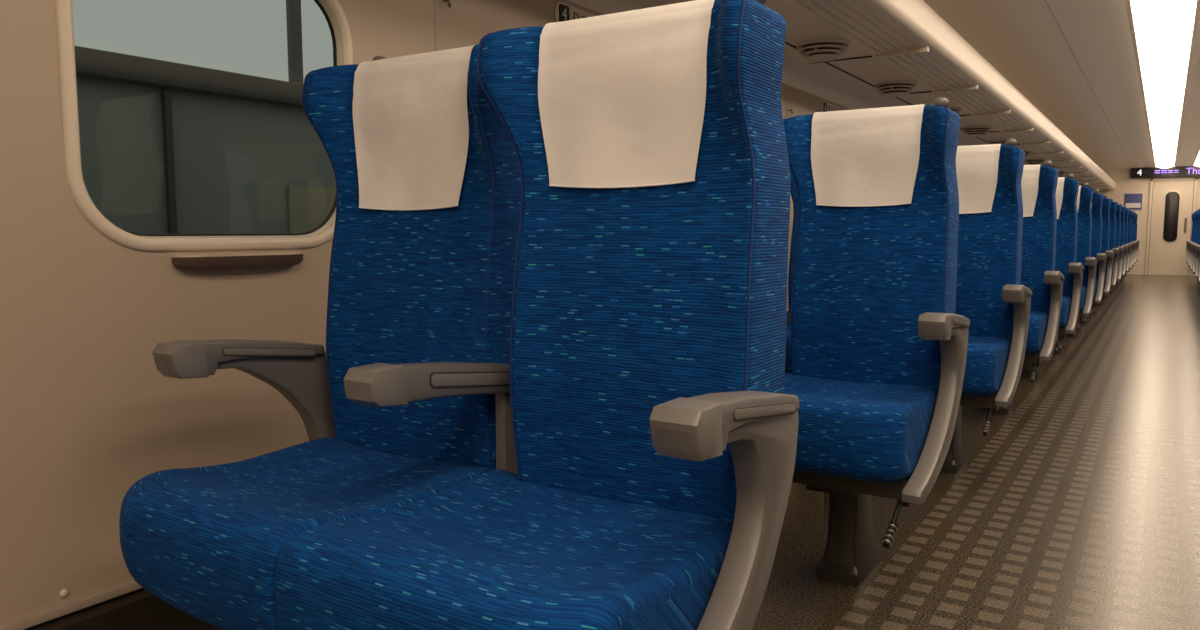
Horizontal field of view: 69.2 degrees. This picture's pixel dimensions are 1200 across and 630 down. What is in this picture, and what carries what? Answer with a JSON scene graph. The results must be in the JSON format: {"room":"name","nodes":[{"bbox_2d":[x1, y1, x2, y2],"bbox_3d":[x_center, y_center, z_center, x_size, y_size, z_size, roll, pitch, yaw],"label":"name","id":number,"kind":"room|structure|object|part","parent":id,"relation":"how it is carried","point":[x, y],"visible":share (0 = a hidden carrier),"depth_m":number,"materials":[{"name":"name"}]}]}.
{"room":"train carriage","nodes":[
{"label":"train carriage","id":0,"kind":"room"},
{"bbox_2d":[0,0,851,624],"bbox_3d":[2.940,-0.704,6.995,0.001,1.160,20.200,4,7,33],"label":"wall","id":1,"kind":"structure","parent":0,"point":[87,411],"depth_m":1.32,"materials":[{"name":"beige plastic"}]},
{"bbox_2d":[0,580,222,629],"bbox_3d":[2.954,-0.040,7.051,0.037,0.228,20.200,4,7,33],"label":"baseboard","id":2,"kind":"structure","parent":1,"relation":"attached to","point":[127,605],"depth_m":1.34,"materials":[{"name":"brown plastic"}]},
{"bbox_2d":[55,0,352,268],"bbox_3d":[-0.627,-0.353,1.480,0.051,0.541,0.544,4,7,33],"label":"window","id":3,"kind":"structure","parent":1,"relation":"in","point":[249,241],"depth_m":1.43,"materials":[{"name":"beige plastic"}]},
{"bbox_2d":[555,2,596,21],"bbox_3d":[-0.038,-0.790,2.353,0.005,0.060,0.280,4,7,33],"label":"number sign","id":4,"kind":"object","parent":1,"relation":"attached to","point":[563,12],"visible":0.44,"depth_m":2.28,"materials":[{"name":"beige plastic"}]},
{"bbox_2d":[434,0,792,113],"bbox_3d":[2.767,-0.676,6.711,0.024,1.160,19.795,4,7,33],"label":"trim","id":5,"kind":"structure","parent":1,"relation":"attached to","point":[447,1],"depth_m":1.89,"materials":[{"name":"plastic"}]},
{"bbox_2d":[822,101,840,111],"bbox_3d":[1.092,-0.960,4.091,0.005,0.060,0.280,4,7,33],"label":"number sign","id":6,"kind":"object","parent":1,"relation":"attached to","point":[826,107],"visible":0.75,"depth_m":4.04,"materials":[{"name":"white plastic"}]},
{"bbox_2d":[568,0,1115,190],"bbox_3d":[3.189,-1.371,6.768,0.592,0.212,20.200,4,7,33],"label":"luggage rack","id":7,"kind":"object","parent":1,"relation":"attached to","point":[889,40],"visible":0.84,"depth_m":3.71,"materials":[{"name":"beige plastic"}]},
{"bbox_2d":[796,39,848,61],"bbox_3d":[0.819,-0.970,3.202,0.188,0.053,0.188,4,7,33],"label":"air nozzle","id":8,"kind":"object","parent":7,"relation":"attached to","point":[818,50],"visible":1,"depth_m":3.15,"materials":[{"name":"beige plastic"}]},
{"bbox_2d":[875,80,916,96],"bbox_3d":[1.384,-1.055,4.072,0.188,0.053,0.188,4,7,33],"label":"air nozzle","id":9,"kind":"object","parent":7,"relation":"attached to","point":[900,88],"visible":1,"depth_m":4.02,"materials":[{"name":"beige plastic"}]},
{"bbox_2d":[947,107,960,113],"bbox_3d":[1.949,-1.140,4.941,0.188,0.053,0.188,4,7,33],"label":"air nozzle","id":10,"kind":"object","parent":7,"relation":"attached to","point":[955,109],"visible":0.11,"depth_m":4.86,"materials":[{"name":"beige plastic"}]},
{"bbox_2d":[961,126,991,136],"bbox_3d":[2.514,-1.225,5.810,0.188,0.053,0.188,4,7,33],"label":"air nozzle","id":11,"kind":"object","parent":7,"relation":"attached to","point":[973,131],"visible":1,"depth_m":5.76,"materials":[{"name":"beige plastic"}]},
{"bbox_3d":[3.418,-1.401,6.617,0.047,0.122,20.200,4,7,33],"label":"rail","id":12,"kind":"part","parent":7,"relation":"part of","materials":[{"name":"beige plastic"}]},
{"bbox_2d":[988,140,1005,144],"bbox_3d":[3.078,-1.310,6.679,0.188,0.053,0.188,4,7,33],"label":"air nozzle","id":13,"kind":"object","parent":7,"relation":"attached to","point":[994,141],"visible":0.25,"depth_m":6.62,"materials":[{"name":"beige plastic"}]},
{"bbox_2d":[1023,150,1031,156],"bbox_3d":[3.643,-1.395,7.548,0.188,0.053,0.188,4,7,33],"label":"air nozzle","id":14,"kind":"object","parent":7,"relation":"attached to","point":[1027,152],"visible":0.28,"depth_m":7.48,"materials":[{"name":"beige plastic"}]},
{"bbox_2d":[1024,159,1045,164],"bbox_3d":[4.208,-1.479,8.417,0.188,0.053,0.188,4,7,33],"label":"air nozzle","id":15,"kind":"object","parent":7,"relation":"attached to","point":[1028,161],"visible":0.91,"depth_m":8.36,"materials":[{"name":"beige plastic"}]},
{"bbox_2d":[1058,171,1066,175],"bbox_3d":[5.338,-1.649,10.155,0.188,0.053,0.188,4,7,33],"label":"air nozzle","id":16,"kind":"object","parent":7,"relation":"attached to","point":[1061,173],"visible":0.43,"depth_m":10.10,"materials":[{"name":"beige plastic"}]},
{"bbox_2d":[752,274,1199,629],"bbox_3d":[4.242,0.179,6.236,3.300,0.050,20.400,4,7,33],"label":"floor","id":17,"kind":"structure","parent":0,"point":[1078,506],"depth_m":2.33,"materials":[{"name":"plastic"}]},
{"bbox_2d":[119,0,799,629],"bbox_3d":[-0.201,0.129,1.129,0.866,1.044,0.567,4,7,33],"label":"seats","id":18,"kind":"object","parent":17,"relation":"on","point":[546,392],"visible":1,"depth_m":1.07,"materials":[{"name":"fabric"}]},
{"bbox_2d":[783,97,969,585],"bbox_3d":[0.364,0.044,1.998,0.866,1.044,0.567,4,7,33],"label":"seats","id":19,"kind":"object","parent":17,"relation":"on","point":[879,343],"visible":0.42,"depth_m":1.90,"materials":[{"name":"fabric"}]},
{"bbox_2d":[785,139,1031,472],"bbox_3d":[0.928,-0.041,2.867,0.866,1.044,0.567,4,7,33],"label":"seats","id":20,"kind":"object","parent":17,"relation":"on","point":[989,291],"visible":0.25,"depth_m":2.75,"materials":[{"name":"fabric"}]},
{"bbox_2d":[982,160,1064,413],"bbox_3d":[1.493,-0.126,3.736,0.866,1.044,0.567,4,7,33],"label":"seats","id":21,"kind":"object","parent":17,"relation":"on","point":[1038,182],"visible":0.19,"depth_m":3.60,"materials":[{"name":"fabric"}]},
{"bbox_2d":[1020,174,1083,378],"bbox_3d":[2.058,-0.211,4.605,0.866,1.044,0.567,4,7,33],"label":"seats","id":22,"kind":"object","parent":17,"relation":"on","point":[1067,189],"visible":0.15,"depth_m":4.46,"materials":[{"name":"fabric"}]},
{"bbox_2d":[1043,183,1096,353],"bbox_3d":[2.623,-0.296,5.474,0.866,1.044,0.567,4,7,33],"label":"seats","id":23,"kind":"object","parent":17,"relation":"on","point":[1085,194],"visible":0.12,"depth_m":5.33,"materials":[{"name":"fabric"}]},
{"bbox_2d":[1065,189,1106,336],"bbox_3d":[3.188,-0.381,6.343,0.866,1.044,0.567,4,7,33],"label":"seats","id":24,"kind":"object","parent":17,"relation":"on","point":[1097,200],"visible":0.12,"depth_m":6.19,"materials":[{"name":"fabric"}]},
{"bbox_2d":[1077,194,1113,323],"bbox_3d":[3.753,-0.466,7.212,0.866,1.044,0.567,4,7,33],"label":"seats","id":25,"kind":"object","parent":17,"relation":"on","point":[1106,203],"visible":0.12,"depth_m":7.06,"materials":[{"name":"fabric"}]},
{"bbox_2d":[1092,198,1119,313],"bbox_3d":[4.318,-0.551,8.082,0.866,1.044,0.567,4,7,33],"label":"seats","id":26,"kind":"object","parent":17,"relation":"on","point":[1113,205],"visible":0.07,"depth_m":7.92,"materials":[{"name":"fabric"}]},
{"bbox_2d":[1094,201,1123,304],"bbox_3d":[4.883,-0.635,8.950,0.866,1.044,0.567,4,7,33],"label":"seats","id":27,"kind":"object","parent":17,"relation":"on","point":[1118,208],"visible":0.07,"depth_m":8.78,"materials":[{"name":"fabric"}]},
{"bbox_2d":[1103,204,1127,298],"bbox_3d":[5.448,-0.720,9.820,0.866,1.044,0.567,4,7,33],"label":"seats","id":28,"kind":"object","parent":17,"relation":"on","point":[1122,214],"visible":0.06,"depth_m":9.65,"materials":[{"name":"fabric"}]},
{"bbox_2d":[1109,206,1130,292],"bbox_3d":[6.013,-0.805,10.689,0.866,1.044,0.567,4,7,33],"label":"seats","id":29,"kind":"object","parent":17,"relation":"on","point":[1126,210],"visible":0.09,"depth_m":10.52,"materials":[{"name":"fabric"}]},
{"bbox_2d":[1111,208,1133,287],"bbox_3d":[6.577,-0.890,11.558,0.866,1.044,0.567,4,7,33],"label":"seats","id":30,"kind":"object","parent":17,"relation":"on","point":[1130,211],"visible":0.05,"depth_m":11.38,"materials":[{"name":"fabric"}]},
{"bbox_2d":[1116,209,1135,283],"bbox_3d":[7.142,-0.975,12.427,0.866,1.044,0.567,4,7,33],"label":"seats","id":31,"kind":"object","parent":17,"relation":"on","point":[1132,213],"visible":0.07,"depth_m":12.24,"materials":[{"name":"fabric"}]},
{"bbox_2d":[1121,211,1137,279],"bbox_3d":[7.707,-1.060,13.296,0.866,1.044,0.567,4,7,33],"label":"seats","id":32,"kind":"object","parent":17,"relation":"on","point":[1134,217],"visible":0.05,"depth_m":13.11,"materials":[{"name":"fabric"}]},
{"bbox_2d":[1123,212,1139,276],"bbox_3d":[8.272,-1.145,14.165,0.866,1.044,0.567,4,7,33],"label":"seats","id":33,"kind":"object","parent":17,"relation":"on","point":[1134,212],"visible":0.07,"depth_m":13.98,"materials":[{"name":"fabric"}]},
{"bbox_2d":[1186,211,1197,278],"bbox_3d":[9.689,-1.058,13.241,1.296,1.051,0.558,4,7,33],"label":"seat","id":34,"kind":"object","parent":17,"relation":"on","point":[1194,211],"visible":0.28,"depth_m":13.60,"materials":[{"name":"fabric"}]},
{"bbox_2d":[1187,210,1197,264],"bbox_3d":[9.124,-0.973,12.372,1.296,1.051,0.558,4,7,33],"label":"seat","id":35,"kind":"object","parent":17,"relation":"on","point":[1194,217],"visible":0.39,"depth_m":12.73,"materials":[{"name":"fabric"}]},
{"bbox_2d":[1189,209,1199,266],"bbox_3d":[8.559,-0.888,11.503,1.296,1.051,0.558,4,7,33],"label":"seat","id":36,"kind":"object","parent":17,"relation":"on","point":[1196,214],"visible":0.33,"depth_m":11.86,"materials":[{"name":"fabric"}]},
{"bbox_2d":[1190,210,1199,269],"bbox_3d":[7.995,-0.803,10.634,1.296,1.051,0.558,4,7,33],"label":"seat","id":37,"kind":"object","parent":17,"relation":"on","point":[1198,211],"visible":0.43,"depth_m":10.99,"materials":[{"name":"fabric"}]},
{"bbox_2d":[1193,244,1199,273],"bbox_3d":[7.430,-0.719,9.765,1.296,1.051,0.558,4,7,33],"label":"seat","id":38,"kind":"object","parent":17,"relation":"on","point":[1194,245],"visible":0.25,"depth_m":10.11,"materials":[{"name":"plastic"}]},
{"bbox_2d":[1195,245,1199,277],"bbox_3d":[6.865,-0.633,8.896,1.296,1.051,0.558,4,7,33],"label":"seat","id":39,"kind":"object","parent":17,"relation":"on","point":[1197,246],"visible":0.71,"depth_m":9.23,"materials":[{"name":"plastic"}]},
{"bbox_2d":[1198,248,1199,282],"bbox_3d":[6.300,-0.549,8.027,1.296,1.051,0.558,4,7,33],"label":"seat","id":40,"kind":"object","parent":17,"relation":"on","point":[1199,248],"visible":1,"depth_m":8.36,"materials":[{"name":"plastic"}]},
{"bbox_2d":[923,0,1199,170],"bbox_3d":[4.242,-1.518,6.070,3.107,0.351,20.200,4,7,33],"label":"ceiling","id":41,"kind":"structure","parent":0,"point":[1036,57],"depth_m":5.45,"materials":[{"name":"beige plastic"}]},
{"bbox_2d":[972,11,1146,158],"bbox_3d":[4.349,-1.694,8.041,1.139,0.321,20.803,4,7,33],"label":"panel seams","id":42,"kind":"object","parent":41,"relation":"attached to","point":[1120,11],"visible":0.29,"depth_m":5.30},
{"bbox_2d":[1045,0,1128,159],"bbox_3d":[3.637,-1.688,6.446,0.003,0.004,20.200,4,7,33],"label":"long seam","id":43,"kind":"object","parent":41,"relation":"attached to","point":[1045,0],"visible":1,"depth_m":5.42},
{"bbox_2d":[1125,0,1155,166],"bbox_3d":[3.902,-1.688,6.274,0.022,0.015,20.200,4,7,33],"label":"trim","id":44,"kind":"structure","parent":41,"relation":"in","point":[1128,2],"depth_m":5.52,"materials":[{"name":"beige plastic"}]},
{"bbox_2d":[1131,0,1195,167],"bbox_3d":[4.020,-1.659,6.200,0.258,0.044,20.200,4,7,33],"label":"ceiling light","id":45,"kind":"object","parent":41,"relation":"in","point":[1163,28],"depth_m":5.39,"materials":[{"name":"white plastic"}]},
{"bbox_2d":[1174,0,1199,165],"bbox_3d":[4.137,-1.674,6.123,0.020,0.015,20.200,4,7,33],"label":"trim","id":46,"kind":"structure","parent":41,"relation":"attached to","point":[1197,9],"depth_m":5.56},
{"bbox_3d":[4.160,-1.668,6.108,0.035,0.001,20.200,4,7,33],"label":"panel","id":47,"kind":"part","parent":41,"relation":"part of","materials":[{"name":"beige plastic"}]},
{"bbox_2d":[1178,57,1199,165],"bbox_3d":[4.237,-1.666,6.048,0.160,0.012,20.182,4,7,33],"label":"ceiling panel","id":48,"kind":"object","parent":41,"relation":"in","point":[1191,138],"visible":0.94,"depth_m":9.17,"materials":[{"name":"beige plastic"}]},
{"bbox_2d":[1190,139,1199,164],"bbox_3d":[4.324,-1.658,6.003,0.035,0.001,20.200,4,7,33],"label":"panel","id":49,"kind":"object","parent":41,"relation":"attached to","point":[1198,145],"visible":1,"depth_m":12.02,"materials":[{"name":"beige plastic"}]},
{"bbox_2d":[1194,152,1199,166],"bbox_3d":[4.463,-1.631,5.915,0.258,0.044,20.200,4,7,33],"label":"ceiling light","id":50,"kind":"object","parent":41,"relation":"in","point":[1197,163],"depth_m":13.50,"materials":[{"name":"white plastic"}]},
{"bbox_2d":[1093,165,1199,275],"bbox_3d":[9.742,-1.608,14.604,3.200,1.880,0.050,4,7,33],"label":"wall","id":51,"kind":"structure","parent":0,"point":[1125,184],"depth_m":14.91,"materials":[{"name":"beige plastic"}]},
{"bbox_2d":[1124,193,1142,209],"bbox_3d":[9.145,-1.945,14.919,0.260,0.270,0.014,4,7,33],"label":"notice","id":52,"kind":"object","parent":51,"relation":"attached to","point":[1132,201],"visible":0.83,"depth_m":14.91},
{"bbox_2d":[1130,166,1199,177],"bbox_3d":[9.759,-2.379,14.423,1.642,0.170,0.105,4,7,33],"label":"display","id":53,"kind":"object","parent":51,"relation":"attached to","point":[1181,171],"visible":1,"depth_m":14.55,"materials":[{"name":"black plastic"}]},
{"bbox_2d":[1145,177,1197,275],"bbox_3d":[9.605,-1.486,14.643,0.660,1.630,0.049,4,7,33],"label":"door","id":54,"kind":"structure","parent":51,"relation":"in","point":[1172,201],"depth_m":14.65,"materials":[{"name":"plastic"}]},
{"label":"outside","id":55,"kind":"structure","parent":0,"visible":0},
{"bbox_3d":[-0.439,0.034,9.264,7.250,0.150,33.000,4,7,33],"label":"ground","id":56,"kind":"structure","parent":55,"visible":0},
{"bbox_2d":[75,46,335,233],"bbox_3d":[1.267,-0.594,7.495,0.160,1.445,30.000,4,7,33],"label":"fence","id":57,"kind":"object","parent":56,"relation":"on","point":[166,147],"visible":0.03,"depth_m":3.18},
{"bbox_2d":[286,0,303,83],"bbox_3d":[-0.972,-2.392,12.963,0.700,4.160,39.000,4,7,33],"label":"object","id":58,"kind":"structure","parent":56,"relation":"on","point":[293,7],"depth_m":9.30,"materials":[{"name":"grey metal"}]}
]}

